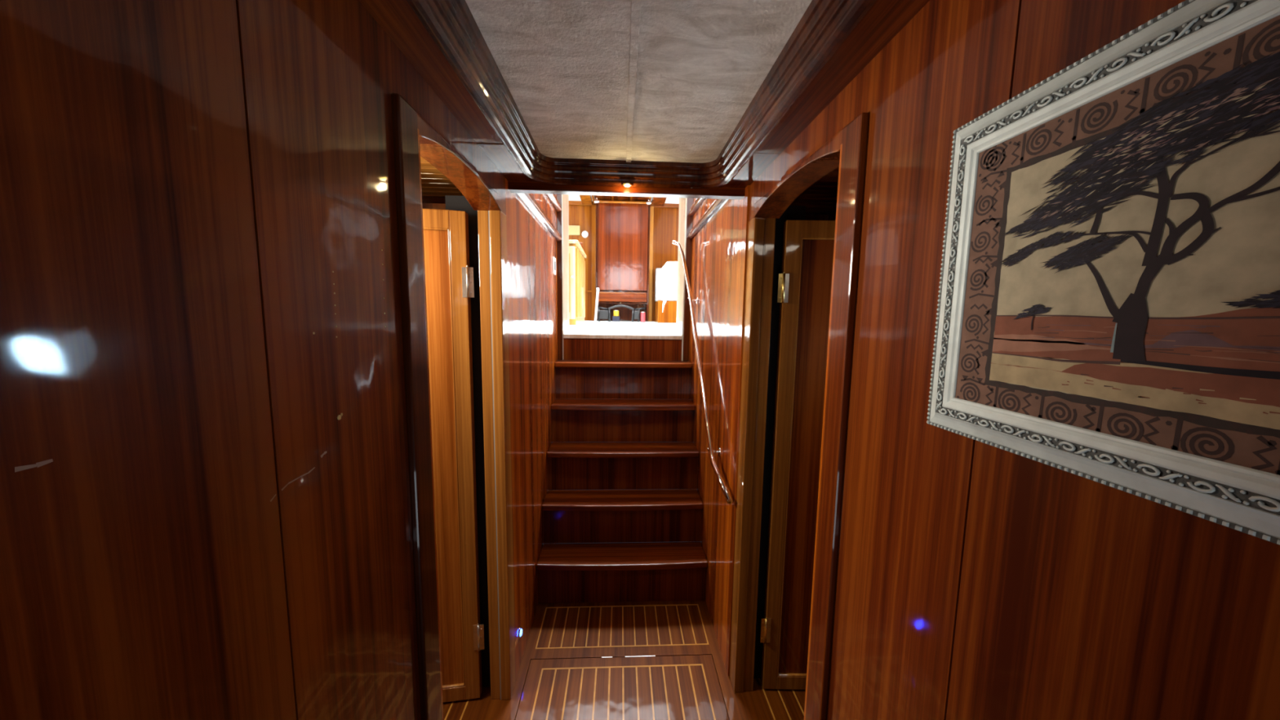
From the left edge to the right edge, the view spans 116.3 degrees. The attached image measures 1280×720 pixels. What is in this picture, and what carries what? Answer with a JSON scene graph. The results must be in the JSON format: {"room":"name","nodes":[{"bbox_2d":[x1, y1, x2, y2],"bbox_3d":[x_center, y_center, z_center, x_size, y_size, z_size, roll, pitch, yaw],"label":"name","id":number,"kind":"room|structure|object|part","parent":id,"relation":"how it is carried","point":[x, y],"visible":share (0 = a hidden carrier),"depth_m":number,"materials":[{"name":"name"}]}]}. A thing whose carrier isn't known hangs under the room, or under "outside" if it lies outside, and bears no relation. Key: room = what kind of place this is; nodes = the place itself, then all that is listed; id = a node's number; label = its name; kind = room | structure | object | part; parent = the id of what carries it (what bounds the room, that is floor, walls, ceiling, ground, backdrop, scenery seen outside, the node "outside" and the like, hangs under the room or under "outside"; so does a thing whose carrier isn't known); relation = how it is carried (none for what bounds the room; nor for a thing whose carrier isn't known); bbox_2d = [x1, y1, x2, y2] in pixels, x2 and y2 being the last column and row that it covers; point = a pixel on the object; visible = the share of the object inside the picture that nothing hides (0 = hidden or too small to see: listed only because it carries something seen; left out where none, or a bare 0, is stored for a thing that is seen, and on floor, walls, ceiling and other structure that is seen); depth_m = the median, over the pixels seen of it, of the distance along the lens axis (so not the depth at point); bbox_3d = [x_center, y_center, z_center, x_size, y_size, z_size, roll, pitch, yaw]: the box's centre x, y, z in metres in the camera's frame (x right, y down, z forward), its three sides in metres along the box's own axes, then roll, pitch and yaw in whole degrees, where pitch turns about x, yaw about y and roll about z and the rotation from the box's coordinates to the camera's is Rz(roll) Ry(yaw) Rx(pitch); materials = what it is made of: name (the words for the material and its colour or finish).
{"room":"ship interior","nodes":[
{"label":"ship interior","id":0,"kind":"room"},
{"bbox_2d":[0,0,564,719],"bbox_3d":[-0.478,0.196,0.652,0.077,2.360,4.500,1,6,-3],"label":"wall","id":1,"kind":"structure","parent":0,"point":[206,513],"depth_m":0.40,"materials":[{"name":"brown wood"}]},
{"bbox_2d":[391,93,515,719],"bbox_3d":[-0.560,0.395,1.137,0.214,1.860,0.705,1,6,-3],"label":"door frame","id":2,"kind":"structure","parent":1,"relation":"attached to","point":[414,138],"depth_m":1.27,"materials":[{"name":"brown wood"}]},
{"bbox_3d":[-0.446,0.441,0.826,0.015,1.838,0.066,1,6,-3],"label":"casing","id":3,"kind":"part","parent":2,"relation":"part of","materials":[{"name":"brown wood"}]},
{"bbox_2d":[422,208,484,702],"bbox_3d":[-0.846,0.393,1.387,0.550,1.788,0.043,0,6,-9],"label":"door","id":4,"kind":"structure","parent":1,"relation":"in","point":[449,276],"depth_m":1.40,"materials":[{"name":"brown wood"}]},
{"bbox_3d":[-0.857,0.394,1.389,0.434,1.680,0.014,0,6,-9],"label":"panel","id":5,"kind":"part","parent":4,"relation":"part of","materials":[{"name":"brown wood"}]},
{"bbox_2d":[518,626,522,638],"bbox_3d":[-0.494,1.131,1.649,0.010,0.042,0.042,1,6,-3],"label":"light","id":6,"kind":"object","parent":1,"relation":"attached to","point":[520,633],"visible":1,"depth_m":1.64,"materials":[{"name":"silver metal"}]},
{"bbox_2d":[515,192,561,241],"bbox_3d":[-0.483,-0.714,1.987,0.030,0.048,1.059,1,6,-3],"label":"trim","id":7,"kind":"structure","parent":1,"relation":"attached to","point":[528,199],"depth_m":1.88,"materials":[{"name":"brown wood"}]},
{"bbox_2d":[546,194,561,212],"bbox_3d":[-0.480,-0.892,1.968,0.030,0.048,1.059,1,6,-3],"label":"trim","id":8,"kind":"structure","parent":1,"relation":"attached to","point":[552,197],"depth_m":2.30,"materials":[{"name":"brown wood"}]},
{"bbox_2d":[552,256,556,275],"bbox_3d":[-0.512,-0.565,2.387,0.013,0.100,0.080,1,6,-3],"label":"light switch","id":9,"kind":"object","parent":1,"relation":"attached to","point":[554,268],"visible":1,"depth_m":2.37,"materials":[{"name":"white plastic"}]},
{"bbox_2d":[556,194,562,359],"bbox_3d":[-0.510,-0.591,2.524,0.030,1.187,0.012,1,6,-3],"label":"trim","id":10,"kind":"structure","parent":1,"relation":"attached to","point":[559,244],"depth_m":2.53,"materials":[{"name":"brown wood"}]},
{"bbox_2d":[561,194,568,359],"bbox_3d":[-0.509,-1.025,2.636,0.034,2.028,0.300,1,6,-3],"label":"post","id":11,"kind":"object","parent":1,"relation":"attached to","point":[565,197],"visible":0.3,"depth_m":2.65,"materials":[{"name":"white wood"}]},
{"bbox_2d":[406,0,876,188],"bbox_3d":[0.019,-0.528,0.165,0.707,0.083,2.550,1,6,-3],"label":"trim","id":12,"kind":"structure","parent":1,"relation":"attached to","point":[824,25],"depth_m":0.89,"materials":[{"name":"brown wood"}]},
{"bbox_2d":[565,320,680,335],"bbox_3d":[-0.162,-0.320,3.915,3.350,0.090,4.780,1,6,-3],"label":"floor","id":13,"kind":"structure","parent":0,"point":[621,327],"depth_m":3.63,"materials":[{"name":"white carpet"}]},
{"bbox_2d":[568,240,586,324],"bbox_3d":[-0.963,-0.849,4.579,0.604,0.868,1.054,1,6,-3],"label":"cabinet","id":14,"kind":"object","parent":13,"relation":"on","point":[577,255],"depth_m":4.15,"materials":[{"name":"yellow wood"}]},
{"bbox_3d":[-0.801,-0.793,4.087,0.162,0.600,0.009,1,6,-3],"label":"raised panel","id":15,"kind":"part","parent":14,"relation":"part of","materials":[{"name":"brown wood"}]},
{"bbox_3d":[-0.801,-0.794,4.098,0.262,0.740,0.016,1,6,-3],"label":"cupboard door","id":16,"kind":"part","parent":14,"relation":"part of","materials":[{"name":"yellow wood"}]},
{"bbox_3d":[-0.681,-0.852,4.614,0.012,0.710,0.930,1,6,-3],"label":"panel","id":17,"kind":"part","parent":14,"relation":"part of","materials":[{"name":"yellow wood"}]},
{"bbox_2d":[594,287,599,321],"bbox_3d":[-0.633,-0.813,5.830,0.048,0.493,0.099,4,7,24],"label":"pole","id":18,"kind":"object","parent":13,"relation":"on","point":[597,288],"visible":1,"depth_m":5.82,"materials":[{"name":"white plastic"}]},
{"bbox_2d":[612,315,619,321],"bbox_3d":[-0.366,-0.630,6.067,0.115,0.076,0.100,1,6,-3],"label":"storage box","id":19,"kind":"object","parent":13,"relation":"on","point":[615,318],"visible":1,"depth_m":6.02,"materials":[{"name":"blue"}]},
{"bbox_2d":[613,310,618,315],"bbox_3d":[-0.363,-0.714,6.058,0.084,0.093,0.084,1,6,-3],"label":"tin","id":20,"kind":"object","parent":19,"relation":"on","point":[615,313],"visible":0.94,"depth_m":6.02,"materials":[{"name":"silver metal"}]},
{"bbox_2d":[597,304,645,321],"bbox_3d":[-0.272,-0.696,5.893,0.708,0.252,0.080,1,6,-3],"label":"storage rack","id":21,"kind":"object","parent":13,"relation":"on","point":[602,314],"visible":0.98,"depth_m":5.86,"materials":[{"name":"black metal"}]},
{"bbox_3d":[-0.606,-0.674,5.870,0.036,0.205,0.032,-2,7,-25],"label":"leg","id":22,"kind":"part","parent":21,"relation":"part of","materials":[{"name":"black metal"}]},
{"bbox_3d":[-0.535,-0.672,5.883,0.130,0.130,0.080,1,6,-3],"label":"plate","id":23,"kind":"part","parent":21,"relation":"part of","materials":[{"name":"black metal"}]},
{"bbox_3d":[-0.453,-0.660,5.878,0.033,0.180,0.031,3,6,20],"label":"leg","id":24,"kind":"part","parent":21,"relation":"part of","materials":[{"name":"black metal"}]},
{"bbox_3d":[-0.107,-0.657,5.895,0.033,0.180,0.031,3,6,20],"label":"leg","id":25,"kind":"part","parent":21,"relation":"part of","materials":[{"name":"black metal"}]},
{"bbox_3d":[-0.055,-0.667,5.907,0.070,0.130,0.080,1,6,-3],"label":"plate","id":26,"kind":"part","parent":21,"relation":"part of","materials":[{"name":"black metal"}]},
{"bbox_3d":[-0.018,-0.656,5.899,0.037,0.180,0.032,1,6,-3],"label":"leg","id":27,"kind":"part","parent":21,"relation":"part of","materials":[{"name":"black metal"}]},
{"bbox_2d":[595,202,650,320],"bbox_3d":[-0.263,-1.466,6.010,0.800,1.739,0.252,1,6,-3],"label":"door","id":28,"kind":"structure","parent":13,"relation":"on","point":[622,229],"depth_m":5.89,"materials":[{"name":"brown wood"}]},
{"bbox_3d":[-0.266,-0.945,5.962,0.734,0.141,0.028,1,6,-3],"label":"drawer","id":29,"kind":"part","parent":28,"relation":"part of","materials":[{"name":"brown wood"}]},
{"bbox_3d":[-0.255,-1.665,5.886,0.734,1.250,0.028,1,6,-3],"label":"door","id":30,"kind":"part","parent":28,"relation":"part of","materials":[{"name":"brown wood"}]},
{"bbox_2d":[640,311,645,321],"bbox_3d":[0.044,-0.641,5.914,0.072,0.148,0.072,1,6,-3],"label":"tin","id":31,"kind":"object","parent":13,"relation":"on","point":[642,313],"visible":0.94,"depth_m":5.88,"materials":[{"name":"red metal"}]},
{"bbox_2d":[653,267,676,323],"bbox_3d":[0.758,-0.968,5.913,1.030,0.830,0.680,1,6,-3],"label":"settee","id":32,"kind":"object","parent":13,"relation":"on","point":[668,315],"visible":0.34,"depth_m":5.61,"materials":[{"name":"orange wood"}]},
{"bbox_3d":[0.761,-0.770,4.837,0.925,0.697,0.800,1,6,-3],"label":"dining table","id":33,"kind":"object","parent":13,"relation":"on","visible":0},
{"bbox_2d":[657,261,677,312],"bbox_3d":[0.738,-0.844,4.810,1.017,0.561,0.882,1,6,-3],"label":"tablecloth","id":34,"kind":"object","parent":33,"relation":"on","point":[668,280],"visible":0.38,"depth_m":4.39,"materials":[{"name":"grey fabric"}]},
{"bbox_2d":[568,205,679,321],"bbox_3d":[-0.263,-1.487,6.218,3.350,2.050,0.050,1,6,-3],"label":"wall","id":35,"kind":"structure","parent":0,"point":[665,228],"depth_m":6.17,"materials":[{"name":"orange wood"}]},
{"bbox_2d":[568,225,580,235],"bbox_3d":[-1.347,-1.984,6.060,0.860,0.140,0.044,1,6,-3],"label":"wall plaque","id":36,"kind":"object","parent":35,"relation":"attached to","point":[573,229],"visible":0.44,"depth_m":6.06,"materials":[{"name":"yellow"}]},
{"bbox_2d":[582,231,588,237],"bbox_3d":[-0.844,-1.931,6.105,0.104,0.104,0.024,1,6,-3],"label":"wall clock","id":37,"kind":"object","parent":35,"relation":"attached to","point":[584,233],"visible":1,"depth_m":6.09,"materials":[{"name":"white plastic"}]},
{"bbox_2d":[591,204,595,320],"bbox_3d":[-0.708,-1.490,6.135,0.073,1.760,0.070,1,6,-3],"label":"pilaster","id":38,"kind":"object","parent":35,"relation":"attached to","point":[593,206],"visible":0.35,"depth_m":6.11,"materials":[{"name":"orange wood"}]},
{"bbox_2d":[647,205,653,321],"bbox_3d":[0.165,-1.482,6.177,0.064,1.760,0.070,1,6,-3],"label":"pilaster","id":39,"kind":"object","parent":35,"relation":"attached to","point":[651,216],"visible":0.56,"depth_m":6.15,"materials":[{"name":"brown wood"}]},
{"bbox_2d":[568,194,679,204],"bbox_3d":[-0.134,-2.163,3.701,3.350,0.055,4.820,1,6,-3],"label":"ceiling","id":40,"kind":"structure","parent":0,"point":[599,197],"depth_m":5.83,"materials":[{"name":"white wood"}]},
{"bbox_2d":[579,195,592,204],"bbox_3d":[-0.685,-2.134,3.703,0.150,0.050,4.770,1,6,-3],"label":"beam","id":41,"kind":"structure","parent":40,"relation":"attached to","point":[585,199],"depth_m":5.77,"materials":[{"name":"orange wood"}]},
{"bbox_2d":[591,195,651,204],"bbox_3d":[-0.171,-2.130,3.728,0.848,0.021,4.770,1,6,-3],"label":"batten","id":42,"kind":"object","parent":40,"relation":"attached to","point":[593,196],"visible":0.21,"depth_m":5.73,"materials":[{"name":"orange wood"}]},
{"bbox_2d":[594,195,651,204],"bbox_3d":[-0.246,-2.297,5.725,0.830,0.105,0.060,1,6,-3],"label":"grab rail","id":43,"kind":"object","parent":40,"relation":"attached to","point":[596,201],"visible":0.99,"depth_m":5.71,"materials":[{"name":"orange wood"}]},
{"bbox_3d":[-0.247,-2.275,5.727,0.700,0.035,0.035,1,6,-3],"label":"rail","id":44,"kind":"part","parent":43,"relation":"part of","materials":[{"name":"orange wood"}]},
{"bbox_2d":[568,200,679,208],"bbox_3d":[-0.247,-2.374,6.069,3.350,0.055,0.060,1,6,-3],"label":"beam","id":45,"kind":"structure","parent":40,"relation":"attached to","point":[571,202],"depth_m":6.07,"materials":[{"name":"orange wood"}]},
{"bbox_2d":[651,196,666,206],"bbox_3d":[0.373,-2.124,3.754,0.190,0.050,4.770,1,6,-3],"label":"beam","id":46,"kind":"structure","parent":40,"relation":"attached to","point":[655,202],"depth_m":5.83,"materials":[{"name":"brown wood"}]},
{"bbox_2d":[443,600,805,719],"bbox_3d":[-0.033,1.455,0.404,3.000,0.081,3.700,1,6,-3],"label":"floor","id":47,"kind":"structure","parent":0,"point":[568,630],"depth_m":1.78,"materials":[{"name":"brown wood"}]},
{"bbox_2d":[536,333,707,603],"bbox_3d":[-0.096,0.539,2.317,0.856,1.341,0.802,1,6,-3],"label":"staircase","id":48,"kind":"structure","parent":47,"relation":"on","point":[593,500],"depth_m":2.26,"materials":[{"name":"brown wood"}]},
{"bbox_2d":[515,654,728,719],"bbox_3d":[-0.054,1.341,1.241,0.776,0.031,0.949,1,6,-3],"label":"floor hatch","id":49,"kind":"object","parent":47,"relation":"on","point":[642,687],"visible":1,"depth_m":1.56,"materials":[{"name":"brown wood"}]},
{"bbox_2d":[422,203,827,220],"bbox_3d":[-0.053,0.371,1.534,1.465,1.840,0.020,1,6,-3],"label":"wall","id":50,"kind":"structure","parent":0,"point":[807,216],"depth_m":1.46,"materials":[{"name":"brown wood"}]},
{"bbox_2d":[465,0,812,163],"bbox_3d":[0.020,-0.567,0.160,0.653,0.026,2.496,1,6,-3],"label":"ceiling panel","id":51,"kind":"object","parent":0,"point":[673,81],"visible":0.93,"depth_m":0.86,"materials":[{"name":"fabric"}]},
{"bbox_2d":[359,0,929,220],"bbox_3d":[-0.159,-0.518,0.174,2.345,0.030,3.670,1,6,-3],"label":"ceiling","id":52,"kind":"structure","parent":0,"point":[885,19],"depth_m":0.84,"materials":[{"name":"brown wood"}]},
{"bbox_2d":[507,181,745,199],"bbox_3d":[-0.033,-0.623,1.461,0.915,0.031,0.044,1,6,-3],"label":"beam","id":53,"kind":"structure","parent":52,"relation":"attached to","point":[519,187],"depth_m":1.45,"materials":[{"name":"brown wood"}]},
{"bbox_2d":[622,182,632,186],"bbox_3d":[-0.045,-0.619,1.410,0.040,0.008,0.040,1,6,-3],"label":"ceiling spotlight","id":54,"kind":"object","parent":53,"relation":"attached to","point":[624,184],"visible":1,"depth_m":1.40,"materials":[{"name":"white glass"}]},
{"bbox_2d":[476,142,780,155],"bbox_3d":[-0.024,-0.602,1.134,0.865,0.003,0.006,1,6,-3],"label":"strip","id":55,"kind":"object","parent":52,"relation":"attached to","point":[480,144],"visible":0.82,"depth_m":1.12,"materials":[{"name":"brown wood"}]},
{"bbox_2d":[688,0,1279,719],"bbox_3d":[0.456,0.205,0.698,0.083,2.360,4.500,1,6,-3],"label":"wall","id":56,"kind":"structure","parent":0,"point":[975,580],"depth_m":0.54,"materials":[{"name":"brown wood"}]},
{"bbox_2d":[675,197,686,360],"bbox_3d":[0.306,-1.017,2.675,0.048,2.028,0.300,1,6,-3],"label":"post","id":57,"kind":"object","parent":56,"relation":"attached to","point":[682,202],"visible":0.34,"depth_m":2.67,"materials":[{"name":"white wood"}]},
{"bbox_2d":[682,198,693,360],"bbox_3d":[0.311,-0.583,2.564,0.040,1.187,0.012,1,6,-3],"label":"trim","id":58,"kind":"structure","parent":56,"relation":"attached to","point":[689,201],"depth_m":2.57,"materials":[{"name":"brown wood"}]},
{"bbox_2d":[688,198,705,216],"bbox_3d":[0.346,-0.880,2.009,0.030,0.048,1.059,1,6,-3],"label":"trim","id":59,"kind":"structure","parent":56,"relation":"attached to","point":[697,203],"depth_m":2.33,"materials":[{"name":"brown wood"}]},
{"bbox_2d":[671,240,733,504],"bbox_3d":[0.321,-0.111,2.066,0.105,1.215,1.213,0,6,-7],"label":"handrail","id":60,"kind":"object","parent":56,"relation":"attached to","point":[710,449],"visible":1,"depth_m":1.94,"materials":[{"name":"silver metal"}]},
{"bbox_2d":[687,199,728,239],"bbox_3d":[0.344,-0.738,2.024,0.030,0.048,1.059,1,6,-3],"label":"trim","id":61,"kind":"structure","parent":56,"relation":"attached to","point":[717,204],"depth_m":2.00,"materials":[{"name":"brown wood"}]},
{"bbox_2d":[760,220,835,689],"bbox_3d":[0.685,0.405,1.478,0.420,1.788,0.043,1,6,0],"label":"door","id":62,"kind":"structure","parent":56,"relation":"in","point":[805,278],"depth_m":1.46,"materials":[{"name":"brown wood"}]},
{"bbox_3d":[0.695,0.406,1.482,0.304,1.680,0.014,1,6,0],"label":"panel","id":63,"kind":"part","parent":62,"relation":"part of","materials":[{"name":"brown wood"}]},
{"bbox_2d":[729,112,868,719],"bbox_3d":[0.490,0.405,1.188,0.214,1.860,0.705,1,6,-3],"label":"door frame","id":64,"kind":"structure","parent":56,"relation":"attached to","point":[846,150],"depth_m":1.23,"materials":[{"name":"brown wood"}]},
{"bbox_3d":[0.405,0.449,0.867,0.015,1.838,0.066,1,6,-3],"label":"casing","id":65,"kind":"part","parent":64,"relation":"part of","materials":[{"name":"brown wood"}]},
{"bbox_2d":[926,0,1279,545],"bbox_3d":[0.438,-0.076,0.248,0.018,0.407,0.628,1,6,-3],"label":"framed picture","id":66,"kind":"object","parent":56,"relation":"attached to","point":[1108,313],"visible":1,"depth_m":0.34,"materials":[{"name":"paint"}]}
]}

